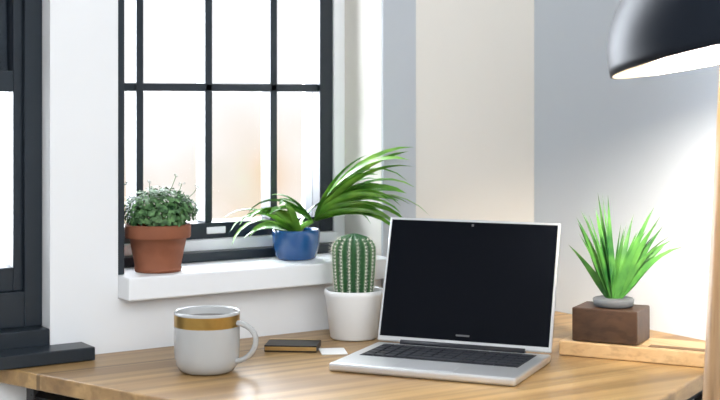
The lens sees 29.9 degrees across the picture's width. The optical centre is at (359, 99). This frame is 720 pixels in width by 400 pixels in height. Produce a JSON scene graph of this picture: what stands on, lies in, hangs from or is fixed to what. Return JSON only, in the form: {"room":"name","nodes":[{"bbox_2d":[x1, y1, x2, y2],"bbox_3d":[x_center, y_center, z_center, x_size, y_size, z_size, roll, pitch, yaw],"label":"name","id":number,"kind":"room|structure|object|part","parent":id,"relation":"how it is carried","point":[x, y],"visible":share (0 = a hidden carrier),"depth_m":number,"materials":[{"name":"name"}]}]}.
{"room":"office","nodes":[
{"label":"office","id":0,"kind":"room"},
{"bbox_2d":[0,0,533,399],"bbox_3d":[-0.901,-0.169,2.180,3.422,2.700,0.300,0,0,-33],"label":"wall","id":1,"kind":"structure","parent":0,"point":[82,302],"depth_m":2.53,"materials":[{"name":"paint"}]},
{"bbox_2d":[0,0,41,328],"bbox_3d":[-0.815,-0.394,2.139,0.621,1.550,0.064,0,0,-33],"label":"window","id":2,"kind":"structure","parent":1,"relation":"in","point":[21,88],"depth_m":2.27,"materials":[{"name":"clear glass"}]},
{"bbox_3d":[-0.815,-0.419,2.139,0.529,1.400,0.004,0,0,-33],"label":"glass","id":3,"kind":"part","parent":2,"relation":"part of","materials":[{"name":"clear glass"}]},
{"bbox_2d":[0,326,94,369],"bbox_3d":[-0.786,0.405,2.100,0.728,0.049,0.160,0,0,-33],"label":"sill","id":4,"kind":"structure","parent":1,"relation":"attached to","point":[24,347],"depth_m":2.21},
{"bbox_2d":[118,0,344,274],"bbox_3d":[-0.241,-0.409,2.547,0.543,1.420,0.193,0,0,-33],"label":"window","id":5,"kind":"structure","parent":1,"relation":"in","point":[323,89],"depth_m":2.62,"materials":[{"name":"clear glass"}]},
{"bbox_2d":[118,253,386,300],"bbox_3d":[-0.228,0.321,2.528,0.543,0.040,0.240,0,0,-33],"label":"sill","id":6,"kind":"structure","parent":1,"relation":"attached to","point":[216,277],"depth_m":2.40,"materials":[{"name":"white paint"}]},
{"bbox_2d":[124,173,199,273],"bbox_3d":[-0.350,0.214,2.377,0.135,0.172,0.137,0,0,-33],"label":"potted plant","id":7,"kind":"object","parent":6,"relation":"on","point":[156,238],"visible":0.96,"depth_m":2.34,"materials":[{"name":"plant"}]},
{"bbox_3d":[-0.356,0.259,2.376,0.116,0.083,0.116,0,0,-33],"label":"pot","id":8,"kind":"part","parent":7,"relation":"part of","materials":[{"name":"orange ceramic"}]},
{"bbox_2d":[224,147,428,260],"bbox_3d":[-0.050,0.195,2.504,0.346,0.211,0.255,0,0,-33],"label":"plant","id":9,"kind":"object","parent":6,"relation":"on","point":[294,238],"visible":1,"depth_m":2.52,"materials":[{"name":"green plant"}]},
{"bbox_3d":[-0.121,0.272,2.556,0.091,0.056,0.091,0,0,-33],"label":"pot","id":10,"kind":"part","parent":9,"relation":"part of","materials":[{"name":"ceramic"}]},
{"bbox_2d":[381,0,415,287],"bbox_3d":[0.076,-0.169,2.632,0.078,2.699,0.006,0,0,-33],"label":"wall stripe","id":11,"kind":"structure","parent":1,"relation":"attached to","point":[398,73],"depth_m":2.63,"materials":[{"name":"grey paint"}]},
{"bbox_2d":[534,0,719,399],"bbox_3d":[1.497,-0.169,1.353,0.300,2.700,3.700,0,0,-33],"label":"wall","id":12,"kind":"structure","parent":0,"point":[638,149],"depth_m":2.61,"materials":[{"name":"paint"}]},
{"bbox_3d":[0.106,1.211,0.628,3.422,0.060,4.000,0,0,-33],"label":"floor","id":13,"kind":"structure","parent":0,"visible":0},
{"bbox_2d":[0,311,704,399],"bbox_3d":[0.144,0.806,2.103,1.146,0.750,0.960,0,0,-33],"label":"desk","id":14,"kind":"object","parent":13,"relation":"on","point":[158,374],"visible":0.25,"depth_m":2.09,"materials":[{"name":"brown wood"}]},
{"bbox_2d":[174,305,258,375],"bbox_3d":[-0.236,0.382,2.139,0.111,0.096,0.120,0,0,-33],"label":"mug","id":15,"kind":"object","parent":14,"relation":"on","point":[206,340],"visible":1,"depth_m":2.10,"materials":[{"name":"ceramic"}]},
{"bbox_2d":[264,338,347,354],"bbox_3d":[-0.096,0.425,2.324,0.130,0.012,0.149,0,0,-33],"label":"notebook","id":16,"kind":"object","parent":14,"relation":"on","point":[289,345],"visible":1,"depth_m":2.31,"materials":[{"name":"black paper"}]},
{"bbox_2d":[324,233,382,341],"bbox_3d":[-0.011,0.336,2.446,0.109,0.189,0.109,0,0,-33],"label":"plant","id":17,"kind":"object","parent":14,"relation":"on","point":[353,295],"visible":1,"depth_m":2.42,"materials":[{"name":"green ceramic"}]},
{"bbox_3d":[-0.011,0.386,2.446,0.109,0.088,0.109,0,0,-33],"label":"pot","id":18,"kind":"part","parent":17,"relation":"part of","materials":[{"name":"white ceramic"}]},
{"bbox_2d":[329,217,560,385],"bbox_3d":[0.145,0.319,2.208,0.308,0.223,0.272,0,0,23],"label":"laptop","id":19,"kind":"object","parent":14,"relation":"on","point":[470,301],"visible":1,"depth_m":2.28,"materials":[{"name":"metal"}]},
{"bbox_3d":[0.185,0.311,2.302,0.226,0.208,0.291,0,0,-33],"label":"lid","id":20,"kind":"part","parent":19,"relation":"part of","materials":[{"name":"metal"}]},
{"bbox_2d":[559,335,704,367],"bbox_3d":[0.479,0.418,2.263,0.270,0.025,0.100,0,0,27],"label":"wooden board","id":21,"kind":"object","parent":14,"relation":"on","point":[640,352],"depth_m":2.23,"materials":[{"name":"brown wood"}]},
{"bbox_2d":[570,195,681,345],"bbox_3d":[0.457,0.280,2.299,0.191,0.250,0.149,0,0,-33],"label":"potted plant","id":22,"kind":"object","parent":21,"relation":"on","point":[613,314],"visible":1,"depth_m":2.27,"materials":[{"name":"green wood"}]},
{"bbox_3d":[0.425,0.377,2.286,0.124,0.056,0.135,0,0,-33],"label":"planter","id":23,"kind":"part","parent":22,"relation":"part of","materials":[{"name":"brown wood"}]},
{"bbox_3d":[0.429,0.342,2.284,0.070,0.014,0.070,0,0,-33],"label":"pot","id":24,"kind":"part","parent":22,"relation":"part of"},
{"bbox_3d":[0.527,0.406,2.204,0.110,0.001,0.018,0,0,27],"label":"desk riser slot","id":25,"kind":"part","parent":21,"relation":"part of","materials":[{"name":"brown wood"}]},
{"bbox_2d":[607,0,719,399],"bbox_3d":[0.514,0.473,1.792,0.383,1.414,0.374,0,0,-33],"label":"floor lamp","id":26,"kind":"object","parent":13,"relation":"on","point":[650,37],"visible":1,"depth_m":1.75,"materials":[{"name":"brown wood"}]},
{"bbox_3d":[0.518,-0.131,1.794,0.375,0.205,0.374,0,0,-33],"label":"lamp shade","id":27,"kind":"part","parent":26,"relation":"part of","materials":[{"name":"black metal"}]},
{"label":"outside","id":28,"kind":"structure","parent":0,"visible":0},
{"bbox_2d":[124,0,301,223],"bbox_3d":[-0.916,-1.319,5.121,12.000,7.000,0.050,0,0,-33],"label":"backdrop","id":29,"kind":"structure","parent":28,"point":[183,64],"depth_m":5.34,"materials":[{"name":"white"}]}
]}

